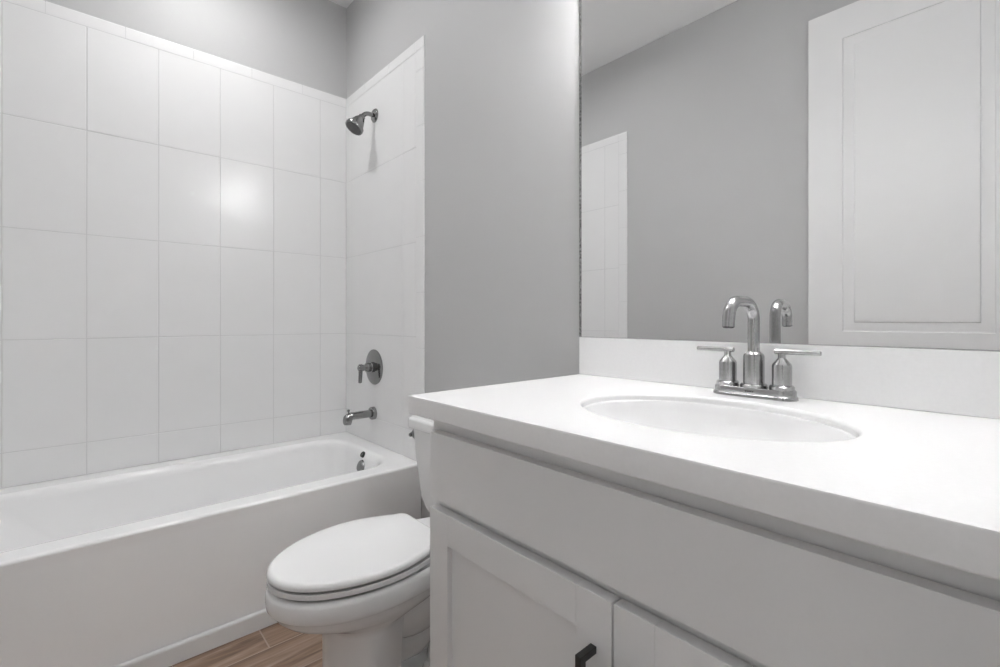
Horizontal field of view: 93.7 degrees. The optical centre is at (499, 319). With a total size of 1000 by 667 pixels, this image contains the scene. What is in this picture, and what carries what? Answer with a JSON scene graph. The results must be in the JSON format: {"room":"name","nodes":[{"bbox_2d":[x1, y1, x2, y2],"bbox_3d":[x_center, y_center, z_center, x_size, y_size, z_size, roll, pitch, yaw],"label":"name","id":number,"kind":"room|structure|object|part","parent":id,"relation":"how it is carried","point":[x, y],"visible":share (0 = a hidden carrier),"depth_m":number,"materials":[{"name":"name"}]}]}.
{"room":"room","nodes":[
{"label":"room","id":0,"kind":"room"},
{"bbox_2d":[0,0,346,488],"bbox_3d":[-1.435,-0.332,2.072,1.762,2.712,0.121,0,0,-42],"label":"wall","id":1,"kind":"structure","parent":0,"point":[173,172],"depth_m":2.00,"materials":[{"name":"white tile"}]},
{"bbox_2d":[113,608,277,666],"bbox_3d":[-0.892,0.996,1.467,1.490,0.056,0.012,0,0,-42],"label":"trim","id":2,"kind":"structure","parent":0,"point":[172,654],"depth_m":1.44,"materials":[{"name":"white paint"}]},
{"bbox_2d":[169,623,321,666],"bbox_3d":[-0.337,1.064,0.489,2.242,0.080,3.944,0,0,-42],"label":"floor","id":3,"kind":"structure","parent":0,"point":[275,645],"depth_m":1.45,"materials":[{"name":"brown wood"}]},
{"bbox_2d":[0,432,420,666],"bbox_3d":[-1.147,0.815,1.752,1.520,0.418,0.750,0,0,-42],"label":"bathtub","id":4,"kind":"object","parent":3,"relation":"on","point":[111,568],"visible":0.71,"depth_m":1.53,"materials":[{"name":"white ceramic"}]},
{"bbox_3d":[-0.639,0.677,2.163,0.040,0.058,0.056,0,0,-42],"label":"overflow plate","id":5,"kind":"part","parent":4,"relation":"part of","materials":[{"name":"silver metal"}]},
{"bbox_2d":[265,415,433,666],"bbox_3d":[-0.263,0.682,1.334,0.746,0.694,0.554,0,0,-42],"label":"toilet","id":6,"kind":"object","parent":3,"relation":"on","point":[363,585],"visible":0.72,"depth_m":1.14,"materials":[{"name":"white ceramic"}]},
{"bbox_3d":[-0.374,0.623,1.232,0.436,0.013,0.328,0,0,-42],"label":"seat","id":7,"kind":"part","parent":6,"relation":"part of","materials":[{"name":"white plastic"}]},
{"bbox_3d":[-0.378,0.600,1.228,0.426,0.020,0.328,0,0,-42],"label":"lid","id":8,"kind":"part","parent":6,"relation":"part of","materials":[{"name":"white plastic"}]},
{"bbox_3d":[-0.067,0.356,1.508,0.222,0.041,0.550,0,0,-42],"label":"tank lid","id":9,"kind":"part","parent":6,"relation":"part of","materials":[{"name":"white ceramic"}]},
{"bbox_3d":[-0.063,0.520,1.511,0.205,0.294,0.534,0,0,-42],"label":"tank","id":10,"kind":"part","parent":6,"relation":"part of","materials":[{"name":"white ceramic"}]},
{"bbox_2d":[430,420,999,666],"bbox_3d":[0.337,0.608,0.791,0.591,0.832,0.886,0,0,-42],"label":"vanity cabinet","id":11,"kind":"object","parent":3,"relation":"on","point":[538,558],"visible":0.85,"depth_m":0.57,"materials":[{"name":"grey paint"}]},
{"bbox_3d":[0.011,0.645,0.778,0.020,0.549,0.426,0,0,-42],"label":"cabinet door","id":12,"kind":"part","parent":11,"relation":"part of","materials":[{"name":"grey paint"}]},
{"bbox_3d":[0.114,0.509,0.622,0.034,0.140,0.010,0,0,-42],"label":"door handle","id":13,"kind":"part","parent":11,"relation":"part of","materials":[{"name":"black metal"}]},
{"bbox_3d":[0.299,0.645,0.457,0.020,0.549,0.431,0,0,-42],"label":"cabinet door","id":14,"kind":"part","parent":11,"relation":"part of","materials":[{"name":"grey paint"}]},
{"bbox_2d":[408,337,999,580],"bbox_3d":[0.333,0.121,0.809,0.578,0.142,0.922,0,0,-42],"label":"countertop","id":15,"kind":"structure","parent":11,"relation":"on","point":[919,477],"depth_m":0.64,"materials":[{"name":"white stone"}]},
{"bbox_2d":[583,400,855,441],"bbox_3d":[0.335,0.240,0.786,0.322,0.145,0.426,0,0,-42],"label":"sink basin","id":16,"kind":"object","parent":15,"relation":"in","point":[704,419],"visible":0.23,"depth_m":0.91,"materials":[{"name":"white ceramic"}]},
{"bbox_2d":[697,296,821,401],"bbox_3d":[0.510,0.054,0.943,0.174,0.200,0.164,0,0,5],"label":"faucet","id":17,"kind":"object","parent":15,"relation":"on","point":[753,385],"visible":1,"depth_m":0.93,"materials":[{"name":"silver metal"}]},
{"bbox_3d":[0.460,0.062,1.001,0.010,0.010,0.078,0,0,-42],"label":"lever","id":18,"kind":"part","parent":17,"relation":"part of","materials":[{"name":"silver metal"}]},
{"bbox_3d":[0.477,0.100,0.981,0.043,0.070,0.043,0,0,-42],"label":"handle","id":19,"kind":"part","parent":17,"relation":"part of","materials":[{"name":"silver metal"}]},
{"bbox_3d":[0.470,0.015,0.911,0.127,0.122,0.022,0,0,-38],"label":"spout","id":20,"kind":"part","parent":17,"relation":"part of","materials":[{"name":"silver metal"}]},
{"bbox_3d":[0.511,0.145,0.943,0.055,0.019,0.157,0,0,-42],"label":"plate","id":21,"kind":"part","parent":17,"relation":"part of","materials":[{"name":"silver metal"}]},
{"bbox_3d":[0.545,0.100,0.905,0.043,0.070,0.043,0,0,-42],"label":"handle","id":22,"kind":"part","parent":17,"relation":"part of","materials":[{"name":"silver metal"}]},
{"bbox_3d":[0.562,0.062,0.886,0.010,0.010,0.078,0,0,-42],"label":"lever","id":23,"kind":"part","parent":17,"relation":"part of","materials":[{"name":"silver metal"}]},
{"bbox_2d":[329,0,352,7],"bbox_3d":[-0.552,-1.738,1.089,1.762,0.100,2.764,0,0,-42],"label":"ceiling","id":24,"kind":"structure","parent":0,"point":[344,3],"depth_m":2.49,"materials":[{"name":"white paint"}]},
{"bbox_2d":[346,0,991,517],"bbox_3d":[0.095,-0.332,1.592,0.126,2.712,2.650,0,0,-42],"label":"wall","id":25,"kind":"structure","parent":0,"point":[462,192],"depth_m":1.80,"materials":[{"name":"grey paint"}]},
{"bbox_2d":[343,407,376,424],"bbox_3d":[-0.672,0.460,2.239,0.153,0.074,0.062,0,0,-42],"label":"tub spout","id":26,"kind":"object","parent":25,"relation":"attached to","point":[371,413],"visible":1,"depth_m":2.23,"materials":[{"name":"silver metal"}]},
{"bbox_2d":[345,108,377,135],"bbox_3d":[-0.663,-0.953,2.235,0.147,0.147,0.089,0,0,-42],"label":"shower","id":27,"kind":"object","parent":25,"relation":"attached to","point":[355,125],"visible":1,"depth_m":2.21,"materials":[{"name":"silver metal"}]},
{"bbox_3d":[-0.637,-0.984,2.258,0.076,0.040,0.021,0,0,-42],"label":"arm","id":28,"kind":"part","parent":27,"relation":"part of","materials":[{"name":"silver metal"}]},
{"bbox_2d":[357,349,382,384],"bbox_3d":[-0.644,0.231,2.261,0.084,0.172,0.172,0,0,-42],"label":"shower valve","id":29,"kind":"object","parent":25,"relation":"attached to","point":[373,367],"visible":1,"depth_m":2.25,"materials":[{"name":"silver metal"}]},
{"bbox_3d":[-0.665,0.258,2.242,0.026,0.090,0.031,0,0,-42],"label":"lever handle","id":30,"kind":"part","parent":29,"relation":"part of","materials":[{"name":"silver metal"}]},
{"bbox_3d":[-0.618,0.231,2.284,0.012,0.172,0.172,0,0,-42],"label":"valve plate","id":31,"kind":"part","parent":29,"relation":"part of","materials":[{"name":"silver metal"}]},
{"bbox_2d":[579,0,999,350],"bbox_3d":[0.541,-0.474,1.006,0.006,1.046,0.929,0,0,-42],"label":"wall mirror","id":32,"kind":"object","parent":25,"relation":"attached to","point":[833,166],"visible":0.9,"depth_m":0.94,"materials":[{"name":"white mirror"}]},
{"bbox_2d":[579,337,999,418],"bbox_3d":[0.540,0.102,0.995,0.020,0.104,0.922,0,0,-42],"label":"backsplash","id":33,"kind":"structure","parent":25,"relation":"attached to","point":[957,382],"depth_m":0.87,"materials":[{"name":"white stone"}]}
]}

